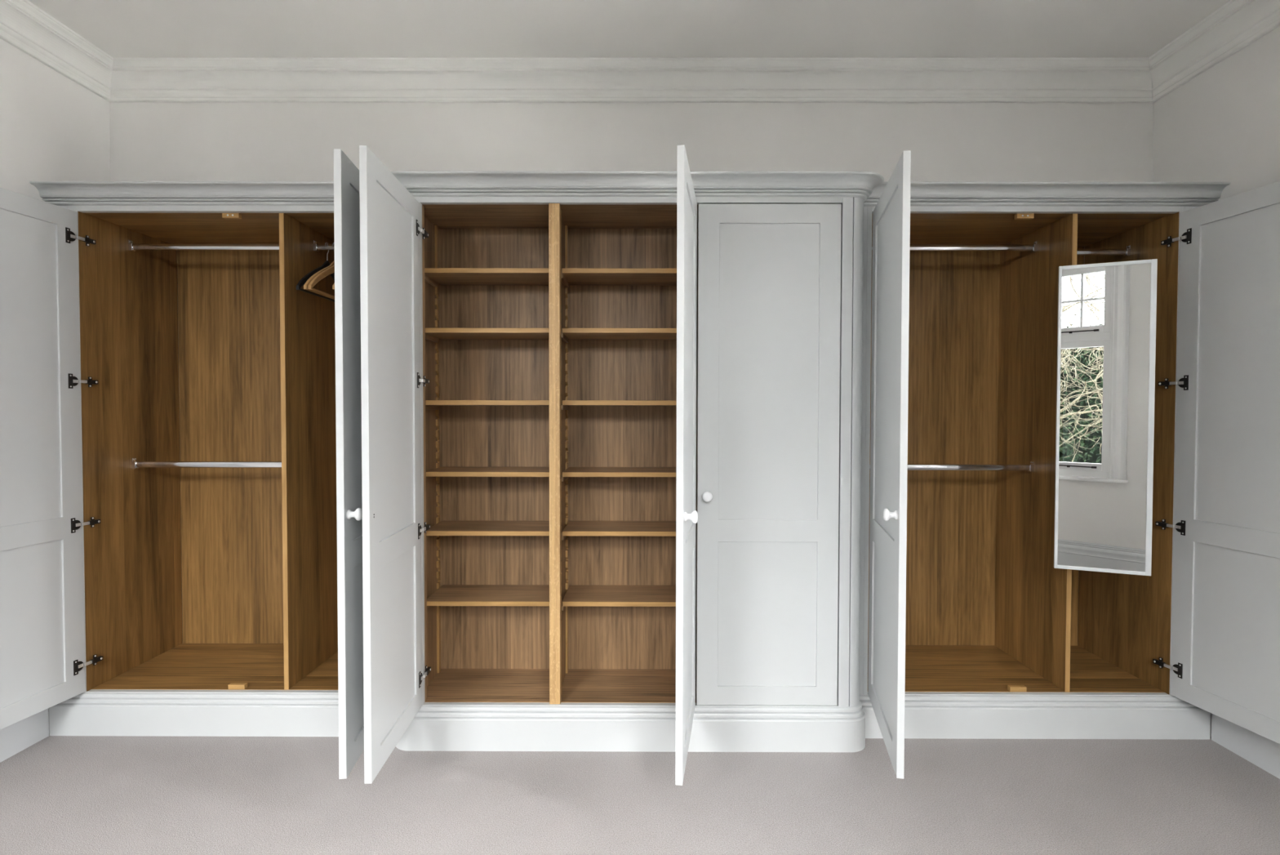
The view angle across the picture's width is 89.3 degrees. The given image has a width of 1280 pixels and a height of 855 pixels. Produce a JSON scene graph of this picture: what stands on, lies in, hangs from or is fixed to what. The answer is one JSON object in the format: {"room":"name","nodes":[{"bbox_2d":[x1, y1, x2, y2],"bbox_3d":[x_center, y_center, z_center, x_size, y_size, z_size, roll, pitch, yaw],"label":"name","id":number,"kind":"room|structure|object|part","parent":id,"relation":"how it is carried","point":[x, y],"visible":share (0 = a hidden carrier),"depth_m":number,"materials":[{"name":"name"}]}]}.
{"room":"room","nodes":[
{"label":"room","id":0,"kind":"room"},
{"bbox_2d":[0,38,110,733],"bbox_3d":[-2.675,-0.145,1.170,0.342,2.990,4.850,0,1,0],"label":"wall","id":1,"kind":"structure","parent":0,"point":[53,127],"depth_m":2.73,"materials":[{"name":"white paint"}]},
{"bbox_2d":[0,707,48,762],"bbox_3d":[-2.537,1.220,0.930,0.030,0.273,3.666,0,1,0],"label":"baseboard","id":2,"kind":"structure","parent":1,"relation":"attached to","point":[15,737],"depth_m":2.65,"materials":[{"name":"paint"}]},
{"bbox_2d":[27,0,1231,57],"bbox_3d":[-0.044,-1.710,1.126,6.100,0.150,4.850,0,1,0],"label":"ceiling","id":3,"kind":"structure","parent":0,"point":[121,28],"depth_m":2.72,"materials":[{"name":"white paint"}]},
{"bbox_2d":[109,102,1153,639],"bbox_3d":[-0.039,-0.189,3.332,5.100,2.990,0.509,0,1,0],"label":"wall","id":4,"kind":"structure","parent":0,"point":[947,142],"depth_m":3.05,"materials":[{"name":"white paint"}]},
{"bbox_2d":[0,0,1279,102],"bbox_3d":[-0.052,-1.556,1.025,4.902,0.152,4.041,0,1,0],"label":"trim","id":5,"kind":"structure","parent":4,"relation":"attached to","point":[1237,24],"depth_m":3.00,"materials":[{"name":"paint"}]},
{"bbox_2d":[0,733,1279,854],"bbox_3d":[-0.049,1.414,1.197,6.100,0.120,4.850,0,1,0],"label":"floor","id":6,"kind":"structure","parent":0,"point":[60,794],"depth_m":2.32,"materials":[{"name":"beige carpet"}]},
{"bbox_2d":[0,148,364,778],"bbox_3d":[-1.718,0.153,2.732,1.599,2.328,1.258,0,1,0],"label":"wardrobe","id":7,"kind":"object","parent":6,"relation":"on","point":[265,377],"visible":0.74,"depth_m":2.87,"materials":[{"name":"paint"}]},
{"bbox_3d":[-2.424,-0.225,2.428,0.009,1.206,0.492,0,1,6],"label":"door panel","id":8,"kind":"part","parent":7,"relation":"part of","materials":[{"name":"paint"}]},
{"bbox_3d":[-2.426,0.765,2.450,0.009,0.600,0.492,0,1,6],"label":"door panel","id":9,"kind":"part","parent":7,"relation":"part of","materials":[{"name":"paint"}]},
{"bbox_3d":[-2.425,0.119,2.435,0.089,2.044,0.659,0,1,0],"label":"door","id":10,"kind":"part","parent":7,"relation":"part of","materials":[{"name":"paint"}]},
{"bbox_3d":[-2.388,0.123,3.059,0.019,2.170,0.583,0,1,0],"label":"panel","id":11,"kind":"part","parent":7,"relation":"part of","materials":[{"name":"brown wood"}]},
{"bbox_2d":[128,240,135,251],"bbox_3d":[-2.369,-0.847,3.024,0.016,0.048,0.023,0,1,0],"label":"socket","id":12,"kind":"object","parent":7,"relation":"attached to","point":[131,243],"depth_m":3.02,"materials":[{"name":"silver metal"}]},
{"bbox_2d":[131,457,137,468],"bbox_3d":[-2.371,0.168,3.047,0.016,0.048,0.023,0,1,0],"label":"socket","id":13,"kind":"object","parent":7,"relation":"attached to","point":[134,460],"depth_m":3.04,"materials":[{"name":"silver metal"}]},
{"bbox_3d":[-1.756,-0.973,2.699,1.519,0.076,0.077,0,1,0],"label":"cornice","id":14,"kind":"part","parent":7,"relation":"part of","materials":[{"name":"paint"}]},
{"bbox_3d":[-1.758,0.171,2.777,1.519,2.290,0.026,0,1,0],"label":"frame","id":15,"kind":"part","parent":7,"relation":"part of","materials":[{"name":"paint"}]},
{"bbox_3d":[-1.958,-0.841,3.022,0.834,0.030,0.015,0,1,0],"label":"hanging rail","id":16,"kind":"part","parent":7,"relation":"part of","materials":[{"name":"silver metal"}]},
{"bbox_3d":[-1.960,0.174,3.046,0.834,0.030,0.015,0,1,0],"label":"hanging rail","id":17,"kind":"part","parent":7,"relation":"part of","materials":[{"name":"silver metal"}]},
{"bbox_3d":[-1.716,0.117,3.354,1.323,2.170,0.012,0,1,0],"label":"panel","id":18,"kind":"part","parent":7,"relation":"part of","materials":[{"name":"brown wood"}]},
{"bbox_2d":[296,242,334,302],"bbox_3d":[-1.468,-0.732,3.023,0.032,0.260,0.431,0,1,2],"label":"hanger","id":19,"kind":"object","parent":7,"relation":"hanging from","point":[304,279],"visible":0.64,"depth_m":2.92,"materials":[{"name":"wood"}]},
{"bbox_2d":[312,240,318,251],"bbox_3d":[-1.510,-0.846,3.021,0.016,0.048,0.023,0,1,0],"label":"socket","id":20,"kind":"object","parent":7,"relation":"attached to","point":[315,246],"depth_m":3.01,"materials":[{"name":"silver metal"}]},
{"bbox_2d":[303,242,334,299],"bbox_3d":[-1.432,-0.732,3.023,0.032,0.260,0.450,0,1,1],"label":"hanger","id":21,"kind":"object","parent":7,"relation":"hanging from","point":[308,281],"visible":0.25,"depth_m":2.87,"materials":[{"name":"brown wood"}]},
{"bbox_2d":[308,264,334,297],"bbox_3d":[-1.415,-0.732,3.023,0.034,0.260,0.450,0,1,0],"label":"hanger","id":22,"kind":"object","parent":7,"relation":"hanging from","point":[330,270],"visible":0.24,"depth_m":2.88,"materials":[{"name":"brown wood"}]},
{"bbox_3d":[-1.286,-0.840,3.020,0.460,0.030,0.015,0,1,0],"label":"hanging rail","id":23,"kind":"part","parent":7,"relation":"part of","materials":[{"name":"silver metal"}]},
{"bbox_3d":[-1.008,0.122,2.429,0.096,2.044,0.658,0,1,0],"label":"door","id":24,"kind":"part","parent":7,"relation":"part of","materials":[{"name":"paint"}]},
{"bbox_3d":[-0.944,0.287,2.147,0.047,0.042,0.042,0,1,0],"label":"knob","id":25,"kind":"part","parent":7,"relation":"part of","materials":[{"name":"ceramic"}]},
{"bbox_3d":[-1.007,-0.222,2.421,0.009,1.206,0.492,0,1,-6],"label":"door panel","id":26,"kind":"part","parent":7,"relation":"part of","materials":[{"name":"paint"}]},
{"bbox_3d":[-1.009,0.767,2.443,0.009,0.600,0.492,0,1,-6],"label":"door panel","id":27,"kind":"part","parent":7,"relation":"part of","materials":[{"name":"paint"}]},
{"bbox_2d":[359,145,884,785],"bbox_3d":[-0.041,0.159,2.575,2.069,2.328,1.016,0,1,0],"label":"wardrobe","id":28,"kind":"object","parent":6,"relation":"on","point":[611,421],"visible":1,"depth_m":2.66,"materials":[{"name":"paint"}]},
{"bbox_3d":[-0.891,0.123,2.359,0.050,2.044,0.570,0,1,0],"label":"door","id":29,"kind":"part","parent":28,"relation":"part of","materials":[{"name":"paint"}]},
{"bbox_3d":[-0.890,-0.221,2.351,0.009,1.206,0.402,0,1,-3],"label":"door panel","id":30,"kind":"part","parent":28,"relation":"part of","materials":[{"name":"paint"}]},
{"bbox_3d":[-0.892,0.769,2.373,0.009,0.600,0.402,0,1,-3],"label":"door panel","id":31,"kind":"part","parent":28,"relation":"part of","materials":[{"name":"paint"}]},
{"bbox_3d":[-0.942,0.130,2.849,0.018,2.170,0.345,0,1,0],"label":"panel","id":32,"kind":"part","parent":28,"relation":"part of","materials":[{"name":"brown wood"}]},
{"bbox_2d":[424,267,548,285],"bbox_3d":[-0.645,-0.664,2.865,0.550,0.020,0.268,0,1,0],"label":"shelf","id":33,"kind":"object","parent":28,"relation":"attached to","point":[436,276],"depth_m":2.80,"materials":[{"name":"brown wood"}]},
{"bbox_2d":[425,328,548,339],"bbox_3d":[-0.645,-0.413,2.871,0.550,0.020,0.268,0,1,0],"label":"shelf","id":34,"kind":"object","parent":28,"relation":"attached to","point":[430,333],"depth_m":2.77,"materials":[{"name":"brown wood"}]},
{"bbox_2d":[425,400,549,405],"bbox_3d":[-0.646,-0.108,2.878,0.550,0.020,0.268,0,1,0],"label":"shelf","id":35,"kind":"object","parent":28,"relation":"attached to","point":[428,402],"depth_m":2.74,"materials":[{"name":"brown wood"}]},
{"bbox_2d":[426,520,549,535],"bbox_3d":[-0.647,0.447,2.890,0.550,0.020,0.268,0,1,0],"label":"shelf","id":36,"kind":"object","parent":28,"relation":"attached to","point":[437,527],"depth_m":2.83,"materials":[{"name":"brown wood"}]},
{"bbox_2d":[426,466,549,476],"bbox_3d":[-0.646,0.196,2.885,0.550,0.020,0.268,0,1,0],"label":"shelf","id":37,"kind":"object","parent":28,"relation":"attached to","point":[431,471],"depth_m":2.77,"materials":[{"name":"brown wood"}]},
{"bbox_2d":[426,584,549,605],"bbox_3d":[-0.647,0.748,2.897,0.550,0.020,0.268,0,1,0],"label":"shelf","id":38,"kind":"object","parent":28,"relation":"attached to","point":[439,594],"depth_m":2.85,"materials":[{"name":"brown wood"}]},
{"bbox_3d":[-0.350,0.117,2.674,0.044,2.053,0.040,0,1,0],"label":"post","id":39,"kind":"part","parent":28,"relation":"part of","materials":[{"name":"brown wood"}]},
{"bbox_3d":[-0.044,0.128,3.024,1.813,2.170,0.012,0,1,0],"label":"panel","id":40,"kind":"part","parent":28,"relation":"part of","materials":[{"name":"brown wood"}]},
{"bbox_2d":[562,584,675,606],"bbox_3d":[-0.065,0.749,2.896,0.530,0.020,0.268,0,1,0],"label":"shelf","id":41,"kind":"object","parent":28,"relation":"attached to","point":[576,595],"depth_m":2.85,"materials":[{"name":"brown wood"}]},
{"bbox_2d":[562,520,675,536],"bbox_3d":[-0.065,0.448,2.889,0.530,0.020,0.268,0,1,0],"label":"shelf","id":42,"kind":"object","parent":28,"relation":"attached to","point":[642,528],"depth_m":2.82,"materials":[{"name":"brown wood"}]},
{"bbox_2d":[562,466,675,476],"bbox_3d":[-0.064,0.197,2.883,0.530,0.020,0.268,0,1,0],"label":"shelf","id":43,"kind":"object","parent":28,"relation":"attached to","point":[566,471],"depth_m":2.76,"materials":[{"name":"brown wood"}]},
{"bbox_2d":[561,268,676,285],"bbox_3d":[-0.063,-0.663,2.864,0.530,0.020,0.268,0,1,0],"label":"shelf","id":44,"kind":"object","parent":28,"relation":"attached to","point":[572,277],"depth_m":2.81,"materials":[{"name":"brown wood"}]},
{"bbox_2d":[562,400,676,405],"bbox_3d":[-0.064,-0.107,2.876,0.530,0.020,0.268,0,1,0],"label":"shelf","id":45,"kind":"object","parent":28,"relation":"attached to","point":[565,402],"depth_m":2.74,"materials":[{"name":"brown wood"}]},
{"bbox_2d":[562,328,676,339],"bbox_3d":[-0.063,-0.412,2.869,0.530,0.020,0.268,0,1,0],"label":"shelf","id":46,"kind":"object","parent":28,"relation":"attached to","point":[567,333],"depth_m":2.76,"materials":[{"name":"brown wood"}]},
{"bbox_3d":[-0.040,0.176,2.657,1.799,2.290,0.026,0,1,0],"label":"frame","id":47,"kind":"part","parent":28,"relation":"part of","materials":[{"name":"paint"}]},
{"bbox_3d":[-0.038,-0.969,2.635,2.069,0.076,0.187,0,1,0],"label":"cornice","id":48,"kind":"part","parent":28,"relation":"part of","materials":[{"name":"paint"}]},
{"bbox_3d":[0.172,0.125,2.355,0.111,2.044,0.578,0,1,0],"label":"door","id":49,"kind":"part","parent":28,"relation":"part of","materials":[{"name":"paint"}]},
{"bbox_3d":[0.171,0.771,2.369,0.009,0.600,0.414,0,1,9],"label":"door panel","id":50,"kind":"part","parent":28,"relation":"part of","materials":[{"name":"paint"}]},
{"bbox_3d":[0.173,-0.219,2.347,0.009,1.206,0.414,0,1,9],"label":"door panel","id":51,"kind":"part","parent":28,"relation":"part of","materials":[{"name":"paint"}]},
{"bbox_3d":[0.165,0.290,2.101,0.047,0.042,0.042,0,1,0],"label":"knob","id":52,"kind":"part","parent":28,"relation":"part of","materials":[{"name":"ceramic"}]},
{"bbox_3d":[0.272,0.278,2.624,0.042,0.042,0.045,0,1,0],"label":"knob","id":53,"kind":"part","parent":28,"relation":"part of","materials":[{"name":"ceramic"}]},
{"bbox_3d":[0.522,0.765,2.668,0.409,0.600,0.009,0,1,0],"label":"door panel","id":54,"kind":"part","parent":28,"relation":"part of","materials":[{"name":"paint"}]},
{"bbox_3d":[0.523,0.119,2.653,0.577,2.044,0.024,0,1,0],"label":"door","id":55,"kind":"part","parent":28,"relation":"part of","materials":[{"name":"paint"}]},
{"bbox_3d":[0.524,-0.225,2.645,0.409,1.206,0.009,0,1,0],"label":"door panel","id":56,"kind":"part","parent":28,"relation":"part of","materials":[{"name":"paint"}]},
{"bbox_3d":[0.898,0.177,2.695,0.044,2.290,0.124,1,1,22],"label":"corner post","id":57,"kind":"part","parent":28,"relation":"part of","materials":[{"name":"paint"}]},
{"bbox_2d":[859,150,1279,778],"bbox_3d":[1.618,0.158,2.728,1.614,2.328,1.246,0,1,0],"label":"wardrobe","id":58,"kind":"object","parent":6,"relation":"on","point":[968,622],"visible":0.86,"depth_m":2.76,"materials":[{"name":"paint"}]},
{"bbox_3d":[0.922,0.770,2.443,0.009,0.600,0.487,0,1,12],"label":"door panel","id":59,"kind":"part","parent":58,"relation":"part of","materials":[{"name":"paint"}]},
{"bbox_3d":[0.923,-0.219,2.421,0.009,1.206,0.487,0,1,12],"label":"door panel","id":60,"kind":"part","parent":58,"relation":"part of","materials":[{"name":"paint"}]},
{"bbox_3d":[0.923,0.125,2.429,0.152,2.044,0.646,0,1,0],"label":"door","id":61,"kind":"part","parent":58,"relation":"part of","materials":[{"name":"paint"}]},
{"bbox_3d":[0.833,0.290,2.158,0.048,0.042,0.042,0,1,0],"label":"knob","id":62,"kind":"part","parent":58,"relation":"part of","materials":[{"name":"ceramic"}]},
{"bbox_3d":[1.407,0.187,3.035,0.856,0.030,0.015,0,1,0],"label":"hanging rail","id":63,"kind":"part","parent":58,"relation":"part of","materials":[{"name":"silver metal"}]},
{"bbox_3d":[1.409,-0.835,3.012,0.856,0.030,0.015,0,1,0],"label":"hanging rail","id":64,"kind":"part","parent":58,"relation":"part of","materials":[{"name":"silver metal"}]},
{"bbox_3d":[1.624,0.123,3.344,1.291,2.170,0.012,0,1,0],"label":"panel","id":65,"kind":"part","parent":58,"relation":"part of","materials":[{"name":"brown wood"}]},
{"bbox_3d":[1.670,0.176,2.766,1.503,2.290,0.026,0,1,0],"label":"frame","id":66,"kind":"part","parent":58,"relation":"part of","materials":[{"name":"paint"}]},
{"bbox_2d":[1027,461,1034,471],"bbox_3d":[1.829,0.182,3.034,0.016,0.048,0.023,0,1,0],"label":"socket","id":67,"kind":"object","parent":58,"relation":"attached to","point":[1031,464],"depth_m":3.02,"materials":[{"name":"silver metal"}]},
{"bbox_2d":[1031,240,1037,252],"bbox_3d":[1.831,-0.840,3.011,0.016,0.048,0.023,0,1,0],"label":"socket","id":68,"kind":"object","parent":58,"relation":"attached to","point":[1034,243],"depth_m":3.00,"materials":[{"name":"silver metal"}]},
{"bbox_3d":[1.672,-0.967,2.689,1.503,0.076,0.077,0,1,0],"label":"cornice","id":69,"kind":"part","parent":58,"relation":"part of","materials":[{"name":"paint"}]},
{"bbox_3d":[2.065,-0.814,3.010,0.406,0.030,0.015,0,1,0],"label":"hanging rail","id":70,"kind":"part","parent":58,"relation":"part of","materials":[{"name":"silver metal"}]},
{"bbox_2d":[1053,258,1157,575],"bbox_3d":[1.835,-0.043,2.844,0.300,1.220,0.698,0,1,0],"label":"mirror","id":71,"kind":"object","parent":58,"relation":"attached to","point":[1107,312],"visible":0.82,"depth_m":2.56,"materials":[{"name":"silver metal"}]},
{"bbox_2d":[1124,244,1130,256],"bbox_3d":[2.262,-0.819,3.010,0.016,0.048,0.023,0,1,0],"label":"socket","id":72,"kind":"object","parent":58,"relation":"attached to","point":[1126,247],"depth_m":3.00,"materials":[{"name":"silver metal"}]},
{"bbox_3d":[2.278,0.131,3.045,0.019,2.170,0.583,0,1,0],"label":"panel","id":73,"kind":"part","parent":58,"relation":"part of","materials":[{"name":"brown wood"}]},
{"bbox_3d":[2.326,0.127,2.431,0.120,2.044,0.641,0,1,0],"label":"door","id":74,"kind":"part","parent":58,"relation":"part of","materials":[{"name":"paint"}]},
{"bbox_3d":[2.325,0.773,2.445,0.009,0.600,0.477,0,1,-8],"label":"door panel","id":75,"kind":"part","parent":58,"relation":"part of","materials":[{"name":"paint"}]},
{"bbox_3d":[2.326,-0.217,2.423,0.009,1.206,0.477,0,1,-8],"label":"door panel","id":76,"kind":"part","parent":58,"relation":"part of","materials":[{"name":"paint"}]},
{"bbox_2d":[1152,26,1279,737],"bbox_3d":[2.560,-0.136,1.154,0.328,2.990,4.850,0,1,0],"label":"wall","id":77,"kind":"structure","parent":0,"point":[1222,124],"depth_m":2.66,"materials":[{"name":"white paint"}]},
{"bbox_2d":[1211,713,1279,778],"bbox_3d":[2.428,1.228,0.915,0.030,0.273,3.666,0,1,0],"label":"baseboard","id":78,"kind":"structure","parent":77,"relation":"attached to","point":[1258,749],"depth_m":2.58,"materials":[{"name":"paint"}]}
]}

